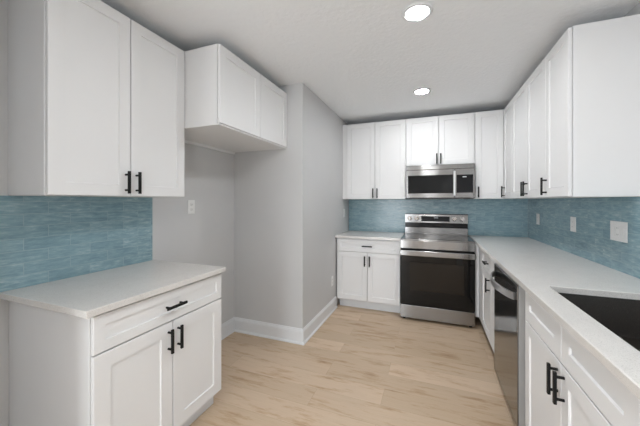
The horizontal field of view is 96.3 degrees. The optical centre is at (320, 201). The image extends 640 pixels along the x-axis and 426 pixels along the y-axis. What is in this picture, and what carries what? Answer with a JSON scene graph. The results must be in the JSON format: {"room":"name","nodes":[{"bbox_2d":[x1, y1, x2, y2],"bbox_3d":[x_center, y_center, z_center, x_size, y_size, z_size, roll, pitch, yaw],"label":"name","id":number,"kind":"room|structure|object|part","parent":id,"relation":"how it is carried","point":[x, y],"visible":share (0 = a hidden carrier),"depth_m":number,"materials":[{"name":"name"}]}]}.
{"room":"kitchen","nodes":[
{"label":"kitchen","id":0,"kind":"room"},
{"bbox_2d":[0,0,233,425],"bbox_3d":[-1.856,0.113,0.668,0.120,2.467,5.112,0,0,21],"label":"wall","id":1,"kind":"structure","parent":0,"point":[206,236],"depth_m":2.44,"materials":[{"name":"grey paint"}]},
{"bbox_2d":[0,196,151,291],"bbox_3d":[-1.396,0.203,1.682,0.008,0.459,0.895,0,0,21],"label":"tile backsplash","id":2,"kind":"structure","parent":1,"relation":"attached to","point":[44,239],"depth_m":1.60,"materials":[{"name":"blue tile"}]},
{"bbox_2d":[8,0,183,196],"bbox_3d":[-1.210,-0.534,1.680,0.357,1.014,0.766,0,0,21],"label":"upper cabinet","id":3,"kind":"object","parent":1,"relation":"attached to","point":[96,96],"visible":1,"depth_m":1.44,"materials":[{"name":"white paint"}]},
{"bbox_3d":[-1.154,-0.533,1.453,0.018,1.008,0.377,0,0,21],"label":"door","id":4,"kind":"part","parent":3,"relation":"part of","materials":[{"name":"white paint"}]},
{"bbox_3d":[-1.071,-0.105,1.593,0.036,0.125,0.014,0,0,21],"label":"handle","id":5,"kind":"part","parent":3,"relation":"part of","materials":[{"name":"black metal"}]},
{"bbox_3d":[-1.049,-0.105,1.651,0.036,0.125,0.014,0,0,21],"label":"handle","id":6,"kind":"part","parent":3,"relation":"part of","materials":[{"name":"black metal"}]},
{"bbox_3d":[-1.016,-0.533,1.810,0.018,1.008,0.378,0,0,21],"label":"door","id":7,"kind":"part","parent":3,"relation":"part of","materials":[{"name":"white paint"}]},
{"bbox_2d":[188,200,194,213],"bbox_3d":[-1.102,0.049,2.446,0.008,0.117,0.072,0,0,21],"label":"wall outlet","id":8,"kind":"object","parent":1,"relation":"attached to","point":[191,203],"visible":1,"depth_m":2.44,"materials":[{"name":"white plastic"}]},
{"bbox_2d":[221,317,234,339],"bbox_3d":[-1.050,1.275,2.559,0.024,0.142,0.901,0,0,21],"label":"baseboard","id":9,"kind":"structure","parent":1,"relation":"attached to","point":[227,328],"depth_m":2.87,"materials":[{"name":"white paint"}]},
{"bbox_2d":[184,44,286,153],"bbox_3d":[-0.779,-0.763,2.432,0.618,0.556,0.944,0,0,21],"label":"upper cabinet","id":10,"kind":"object","parent":1,"relation":"attached to","point":[230,107],"visible":0.88,"depth_m":2.08,"materials":[{"name":"white paint"}]},
{"bbox_3d":[-1.058,-0.495,2.539,0.021,0.020,0.924,0,0,21],"label":"mounting rail","id":11,"kind":"part","parent":10,"relation":"part of","materials":[{"name":"white paint"}]},
{"bbox_3d":[-0.583,-0.777,2.106,0.018,0.519,0.471,0,0,21],"label":"door","id":12,"kind":"part","parent":10,"relation":"part of","materials":[{"name":"white paint"}]},
{"bbox_3d":[-0.503,-0.509,2.325,0.016,0.009,0.944,0,0,21],"label":"rail","id":13,"kind":"part","parent":10,"relation":"part of","materials":[{"name":"white paint"}]},
{"bbox_3d":[-0.413,-0.777,2.546,0.018,0.519,0.461,0,0,21],"label":"door","id":14,"kind":"part","parent":10,"relation":"part of","materials":[{"name":"white paint"}]},
{"bbox_2d":[234,83,348,328],"bbox_3d":[-0.218,0.113,3.661,0.783,2.467,1.752,0,0,21],"label":"wall","id":15,"kind":"structure","parent":0,"point":[289,203],"depth_m":2.88,"materials":[{"name":"grey paint"}]},
{"bbox_2d":[234,317,303,344],"bbox_3d":[-0.526,1.275,2.828,0.807,0.142,0.024,0,0,21],"label":"baseboard","id":16,"kind":"structure","parent":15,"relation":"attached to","point":[289,334],"depth_m":2.82,"materials":[{"name":"white paint"}]},
{"bbox_2d":[303,296,337,344],"bbox_3d":[0.020,1.275,3.158,0.024,0.142,1.033,0,0,21],"label":"baseboard","id":17,"kind":"structure","parent":15,"relation":"attached to","point":[323,315],"depth_m":3.05,"materials":[{"name":"white paint"}]},
{"bbox_2d":[189,303,515,425],"bbox_3d":[-0.092,1.396,0.900,3.245,0.100,6.814,0,0,21],"label":"floor","id":18,"kind":"structure","parent":0,"point":[362,366],"depth_m":2.21,"materials":[{"name":"brown wood"}]},
{"bbox_2d":[9,273,220,425],"bbox_3d":[-1.063,0.905,1.631,0.664,0.882,0.772,0,0,21],"label":"base cabinet","id":19,"kind":"object","parent":18,"relation":"on","point":[155,360],"visible":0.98,"depth_m":1.34,"materials":[{"name":"white paint"}]},
{"bbox_2d":[0,260,225,318],"bbox_3d":[-1.074,0.448,1.621,0.652,0.030,0.818,0,0,21],"label":"countertop","id":20,"kind":"structure","parent":19,"relation":"on","point":[86,296],"depth_m":1.44,"materials":[{"name":"stone"}]},
{"bbox_3d":[-0.864,0.937,1.350,0.018,0.595,0.383,0,0,21],"label":"door","id":21,"kind":"part","parent":19,"relation":"part of","materials":[{"name":"white paint"}]},
{"bbox_3d":[-0.795,0.553,1.528,0.018,0.158,0.765,0,0,21],"label":"drawer","id":22,"kind":"part","parent":19,"relation":"part of","materials":[{"name":"white paint"}]},
{"bbox_3d":[-0.780,0.730,1.493,0.036,0.125,0.014,0,0,21],"label":"handle","id":23,"kind":"part","parent":19,"relation":"part of","materials":[{"name":"black metal"}]},
{"bbox_3d":[-0.768,0.553,1.523,0.036,0.014,0.125,0,0,21],"label":"handle","id":24,"kind":"part","parent":19,"relation":"part of","materials":[{"name":"black metal"}]},
{"bbox_3d":[-0.758,0.730,1.549,0.036,0.125,0.014,0,0,21],"label":"handle","id":25,"kind":"part","parent":19,"relation":"part of","materials":[{"name":"black metal"}]},
{"bbox_3d":[-0.726,0.937,1.709,0.018,0.595,0.376,0,0,21],"label":"door","id":26,"kind":"part","parent":19,"relation":"part of","materials":[{"name":"white paint"}]},
{"bbox_2d":[337,238,400,312],"bbox_3d":[0.670,0.905,3.770,0.793,0.882,0.668,0,0,21],"label":"base cabinet","id":27,"kind":"object","parent":18,"relation":"on","point":[368,270],"visible":0.91,"depth_m":3.50,"materials":[{"name":"white paint"}]},
{"bbox_3d":[0.394,0.926,3.566,0.380,0.593,0.018,0,0,21],"label":"door","id":28,"kind":"part","parent":27,"relation":"part of","materials":[{"name":"white paint"}]},
{"bbox_3d":[0.575,0.549,3.496,0.768,0.150,0.018,0,0,21],"label":"drawer","id":29,"kind":"part","parent":27,"relation":"part of","materials":[{"name":"white paint"}]},
{"bbox_2d":[335,231,404,240],"bbox_3d":[0.675,0.448,3.780,0.798,0.030,0.644,0,0,21],"label":"countertop","id":30,"kind":"structure","parent":27,"relation":"on","point":[395,236],"depth_m":3.61,"materials":[{"name":"stone"}]},
{"bbox_3d":[0.755,0.926,3.426,0.383,0.593,0.018,0,0,21],"label":"door","id":31,"kind":"part","parent":27,"relation":"part of","materials":[{"name":"white paint"}]},
{"bbox_2d":[400,213,475,326],"bbox_3d":[1.382,0.756,3.432,0.763,1.180,0.722,0,0,21],"label":"electric range","id":32,"kind":"object","parent":18,"relation":"on","point":[437,270],"visible":1,"depth_m":3.16,"materials":[{"name":"silver metal"}]},
{"bbox_3d":[1.500,0.225,3.740,0.755,0.118,0.062,0,0,21],"label":"control panel","id":33,"kind":"part","parent":32,"relation":"part of","materials":[{"name":"silver metal"}]},
{"bbox_3d":[1.274,1.245,3.154,0.759,0.142,0.038,0,0,21],"label":"storage drawer","id":34,"kind":"part","parent":32,"relation":"part of","materials":[{"name":"silver metal"}]},
{"bbox_3d":[1.274,0.853,3.153,0.759,0.626,0.040,0,0,21],"label":"oven door","id":35,"kind":"part","parent":32,"relation":"part of","materials":[{"name":"black glass"}]},
{"bbox_3d":[1.276,0.488,3.156,0.763,0.092,0.032,0,0,21],"label":"rail","id":36,"kind":"part","parent":32,"relation":"part of","materials":[{"name":"silver metal"}]},
{"bbox_2d":[400,233,474,242],"bbox_3d":[1.381,0.435,3.430,0.763,0.013,0.606,0,0,21],"label":"cooktop","id":37,"kind":"object","parent":32,"relation":"in","point":[407,237],"depth_m":3.27,"materials":[{"name":"black glass"}]},
{"bbox_3d":[1.259,0.579,3.114,0.761,0.060,0.042,0,0,21],"label":"handle","id":38,"kind":"part","parent":32,"relation":"part of","materials":[{"name":"silver metal"}]},
{"bbox_2d":[475,244,494,351],"bbox_3d":[1.909,0.905,2.821,0.650,0.882,1.547,0,0,21],"label":"base cabinet","id":39,"kind":"object","parent":18,"relation":"on","point":[484,265],"visible":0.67,"depth_m":2.73,"materials":[{"name":"white paint"}]},
{"bbox_3d":[1.546,0.557,2.657,0.018,0.166,0.471,0,0,21],"label":"drawer","id":40,"kind":"part","parent":39,"relation":"part of","materials":[{"name":"white paint"}]},
{"bbox_3d":[1.546,0.940,2.657,0.018,0.588,0.471,0,0,21],"label":"door","id":41,"kind":"part","parent":39,"relation":"part of","materials":[{"name":"white paint"}]},
{"bbox_3d":[1.456,0.734,2.499,0.036,0.125,0.014,0,0,21],"label":"handle","id":42,"kind":"part","parent":39,"relation":"part of","materials":[{"name":"black metal"}]},
{"bbox_2d":[469,235,639,399],"bbox_3d":[1.529,0.448,1.818,0.638,0.030,3.692,0,0,21],"label":"countertop","id":43,"kind":"structure","parent":39,"relation":"on","point":[542,270],"depth_m":1.47,"materials":[{"name":"stone"}]},
{"bbox_2d":[557,292,639,351],"bbox_3d":[1.222,0.560,1.046,0.442,0.193,0.782,0,0,21],"label":"sink","id":44,"kind":"object","parent":43,"relation":"in","point":[621,316],"visible":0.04,"depth_m":1.37,"materials":[{"name":"metal"}]},
{"bbox_2d":[490,263,525,425],"bbox_3d":[1.469,0.906,1.813,0.666,0.880,0.624,0,0,21],"label":"dishwasher","id":45,"kind":"object","parent":18,"relation":"on","point":[509,297],"visible":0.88,"depth_m":1.75,"materials":[{"name":"silver metal"}]},
{"bbox_3d":[1.192,0.548,1.920,0.071,0.040,0.560,0,0,21],"label":"handle","id":46,"kind":"part","parent":45,"relation":"part of","materials":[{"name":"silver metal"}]},
{"bbox_3d":[1.226,0.880,1.907,0.007,0.808,0.624,0,0,21],"label":"door","id":47,"kind":"part","parent":45,"relation":"part of","materials":[{"name":"silver metal"}]},
{"bbox_2d":[525,291,639,425],"bbox_3d":[1.220,0.905,1.034,0.650,0.882,0.952,0,0,21],"label":"base cabinet","id":48,"kind":"object","parent":18,"relation":"on","point":[566,385],"visible":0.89,"depth_m":1.09,"materials":[{"name":"white paint"}]},
{"bbox_3d":[1.037,0.555,1.336,0.018,0.160,0.453,0,0,21],"label":"false drawer","id":49,"kind":"part","parent":48,"relation":"part of","materials":[{"name":"white paint"}]},
{"bbox_3d":[1.037,0.938,1.336,0.018,0.592,0.453,0,0,21],"label":"door","id":50,"kind":"part","parent":48,"relation":"part of","materials":[{"name":"white paint"}]},
{"bbox_3d":[0.941,0.722,1.162,0.036,0.125,0.014,0,0,21],"label":"handle","id":51,"kind":"part","parent":48,"relation":"part of","materials":[{"name":"black metal"}]},
{"bbox_3d":[0.919,0.722,1.105,0.036,0.125,0.014,0,0,21],"label":"handle","id":52,"kind":"part","parent":48,"relation":"part of","materials":[{"name":"black metal"}]},
{"bbox_3d":[0.872,0.938,0.910,0.018,0.592,0.453,0,0,21],"label":"door","id":53,"kind":"part","parent":48,"relation":"part of","materials":[{"name":"white paint"}]},
{"bbox_3d":[0.872,0.555,0.910,0.018,0.160,0.453,0,0,21],"label":"false drawer","id":54,"kind":"part","parent":48,"relation":"part of","materials":[{"name":"white paint"}]},
{"bbox_2d":[100,0,639,124],"bbox_3d":[-0.092,-1.171,0.900,3.245,0.100,6.814,0,0,21],"label":"ceiling","id":55,"kind":"structure","parent":0,"point":[365,62],"depth_m":2.00,"materials":[{"name":"white paint"}]},
{"bbox_2d":[401,1,432,21],"bbox_3d":[0.572,-1.115,1.696,0.180,0.010,0.180,0,0,21],"label":"recessed light","id":56,"kind":"object","parent":55,"relation":"in","point":[417,11],"visible":1,"depth_m":1.68,"materials":[{"name":"white paint"}]},
{"bbox_2d":[406,6,427,19],"bbox_3d":[0.572,-1.116,1.696,0.131,0.008,0.131,0,0,21],"label":"diffuser","id":57,"kind":"object","parent":56,"relation":"attached to","point":[412,12],"depth_m":1.69,"materials":[{"name":"white plastic"}]},
{"bbox_2d":[413,88,430,94],"bbox_3d":[1.032,-1.115,2.912,0.180,0.010,0.180,0,0,21],"label":"recessed light","id":58,"kind":"object","parent":55,"relation":"in","point":[420,91],"visible":1,"depth_m":2.90,"materials":[{"name":"white paint"}]},
{"bbox_2d":[416,89,427,93],"bbox_3d":[1.032,-1.116,2.912,0.131,0.008,0.131,0,0,21],"label":"diffuser","id":59,"kind":"object","parent":58,"relation":"attached to","point":[418,91],"depth_m":2.90,"materials":[{"name":"white plastic"}]},
{"bbox_2d":[546,2,639,198],"bbox_3d":[1.344,0.113,0.282,0.120,2.467,6.694,0,0,21],"label":"wall","id":60,"kind":"structure","parent":0,"point":[635,10],"depth_m":1.65,"materials":[{"name":"grey paint"}]},
{"bbox_2d":[471,100,545,198],"bbox_3d":[2.079,-0.534,3.216,0.618,1.014,0.687,0,0,21],"label":"upper cabinet","id":61,"kind":"object","parent":60,"relation":"attached to","point":[492,129],"visible":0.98,"depth_m":3.27,"materials":[{"name":"white paint"}]},
{"bbox_3d":[1.939,-0.533,3.294,0.282,1.008,0.018,0,0,21],"label":"door","id":62,"kind":"part","parent":61,"relation":"part of","materials":[{"name":"white paint"}]},
{"bbox_3d":[2.012,-0.533,3.065,0.018,1.008,0.354,0,0,21],"label":"door","id":63,"kind":"part","parent":61,"relation":"part of","materials":[{"name":"white paint"}]},
{"bbox_2d":[512,57,588,197],"bbox_3d":[1.911,-0.534,2.425,0.362,1.014,0.908,0,0,21],"label":"upper cabinet","id":64,"kind":"object","parent":60,"relation":"attached to","point":[529,103],"visible":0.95,"depth_m":2.38,"materials":[{"name":"white paint"}]},
{"bbox_3d":[1.863,-0.533,2.679,0.018,1.008,0.464,0,0,21],"label":"door","id":65,"kind":"part","parent":64,"relation":"part of","materials":[{"name":"white paint"}]},
{"bbox_3d":[1.764,-0.106,2.498,0.036,0.125,0.014,0,0,21],"label":"handle","id":66,"kind":"part","parent":64,"relation":"part of","materials":[{"name":"black metal"}]},
{"bbox_3d":[1.743,-0.106,2.442,0.036,0.125,0.014,0,0,21],"label":"handle","id":67,"kind":"part","parent":64,"relation":"part of","materials":[{"name":"black metal"}]},
{"bbox_3d":[1.700,-0.533,2.254,0.018,1.008,0.435,0,0,21],"label":"door","id":68,"kind":"part","parent":64,"relation":"part of","materials":[{"name":"white paint"}]},
{"bbox_2d":[528,197,639,278],"bbox_3d":[1.825,0.203,1.710,0.008,0.457,3.664,0,0,21],"label":"tile backsplash","id":69,"kind":"structure","parent":60,"relation":"attached to","point":[591,241],"depth_m":2.06,"materials":[{"name":"blue tile"}]},
{"bbox_2d":[536,214,539,224],"bbox_3d":[2.350,0.194,3.097,0.009,0.117,0.084,0,0,21],"label":"wall outlet","id":70,"kind":"object","parent":69,"relation":"attached to","point":[537,215],"visible":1,"depth_m":3.07,"materials":[{"name":"white plastic"}]},
{"bbox_2d":[570,217,575,231],"bbox_3d":[2.055,0.188,2.331,0.009,0.120,0.090,0,0,21],"label":"wall outlet","id":71,"kind":"object","parent":69,"relation":"attached to","point":[572,219],"visible":1,"depth_m":2.32,"materials":[{"name":"white plastic"}]},
{"bbox_2d":[610,221,627,242],"bbox_3d":[1.838,0.186,1.767,0.009,0.122,0.168,0,0,21],"label":"wall outlet","id":72,"kind":"object","parent":69,"relation":"attached to","point":[618,230],"visible":1,"depth_m":1.75,"materials":[{"name":"white plastic"}]},
{"bbox_2d":[616,226,618,236],"bbox_3d":[1.835,0.186,1.768,0.003,0.066,0.033,0,0,21],"label":"receptacle","id":73,"kind":"object","parent":72,"relation":"attached to","point":[617,227],"depth_m":1.77,"materials":[{"name":"grey plastic"}]},
{"bbox_2d":[540,14,639,196],"bbox_3d":[1.681,-0.534,1.828,0.362,1.016,0.368,0,0,21],"label":"upper cabinet","id":74,"kind":"object","parent":60,"relation":"attached to","point":[593,70],"visible":1,"depth_m":1.66,"materials":[{"name":"white paint"}]},
{"bbox_3d":[1.587,-0.106,2.038,0.036,0.125,0.014,0,0,21],"label":"handle","id":75,"kind":"part","parent":74,"relation":"part of","materials":[{"name":"black metal"}]},
{"bbox_3d":[1.554,-0.533,1.878,0.018,1.008,0.362,0,0,21],"label":"door","id":76,"kind":"part","parent":74,"relation":"part of","materials":[{"name":"white paint"}]},
{"bbox_3d":[1.643,-0.534,1.648,0.303,1.016,0.005,0,0,21],"label":"panel","id":77,"kind":"part","parent":74,"relation":"part of","materials":[{"name":"white paint"}]},
{"bbox_3d":[1.524,0.113,3.864,2.362,2.467,0.120,0,0,21],"label":"wall","id":78,"kind":"structure","parent":0,"visible":0},
{"bbox_2d":[343,119,407,198],"bbox_3d":[0.743,-0.534,3.904,0.834,1.014,0.366,0,0,21],"label":"upper cabinet","id":79,"kind":"object","parent":78,"relation":"attached to","point":[374,153],"visible":0.99,"depth_m":3.75,"materials":[{"name":"white paint"}]},
{"bbox_3d":[0.540,-0.533,3.834,0.377,1.008,0.018,0,0,21],"label":"door","id":80,"kind":"part","parent":79,"relation":"part of","materials":[{"name":"white paint"}]},
{"bbox_3d":[0.901,-0.533,3.695,0.385,1.008,0.018,0,0,21],"label":"door","id":81,"kind":"part","parent":79,"relation":"part of","materials":[{"name":"white paint"}]},
{"bbox_2d":[349,199,527,236],"bbox_3d":[1.449,0.203,3.824,2.211,0.459,0.008,0,0,21],"label":"tile backsplash","id":82,"kind":"structure","parent":78,"relation":"attached to","point":[486,217],"depth_m":3.73,"materials":[{"name":"blue tile"}]},
{"bbox_2d":[406,112,473,165],"bbox_3d":[1.490,-0.740,3.615,0.764,0.601,0.366,0,0,21],"label":"upper cabinet","id":83,"kind":"object","parent":78,"relation":"attached to","point":[445,139],"visible":0.96,"depth_m":3.47,"materials":[{"name":"white paint"}]},
{"bbox_3d":[1.261,-0.740,3.556,0.376,0.594,0.018,0,0,21],"label":"door","id":84,"kind":"part","parent":83,"relation":"part of","materials":[{"name":"white paint"}]},
{"bbox_2d":[406,163,474,198],"bbox_3d":[1.479,-0.234,3.579,0.757,0.400,0.420,0,0,21],"label":"microwave oven","id":85,"kind":"object","parent":83,"relation":"attached to","point":[450,181],"visible":1,"depth_m":3.41,"materials":[{"name":"silver metal"}]},
{"bbox_3d":[1.323,-0.210,3.465,0.548,0.340,0.030,0,0,21],"label":"door","id":86,"kind":"part","parent":85,"relation":"part of","materials":[{"name":"silver metal"}]},
{"bbox_3d":[1.563,-0.210,3.339,0.022,0.288,0.032,0,0,21],"label":"handle","id":87,"kind":"part","parent":85,"relation":"part of","materials":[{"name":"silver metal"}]},
{"bbox_3d":[1.677,-0.210,3.329,0.208,0.340,0.030,0,0,21],"label":"control panel","id":88,"kind":"part","parent":85,"relation":"part of","materials":[{"name":"silver metal"}]},
{"bbox_3d":[1.619,-0.740,3.418,0.379,0.594,0.018,0,0,21],"label":"door","id":89,"kind":"part","parent":83,"relation":"part of","materials":[{"name":"white paint"}]}
]}

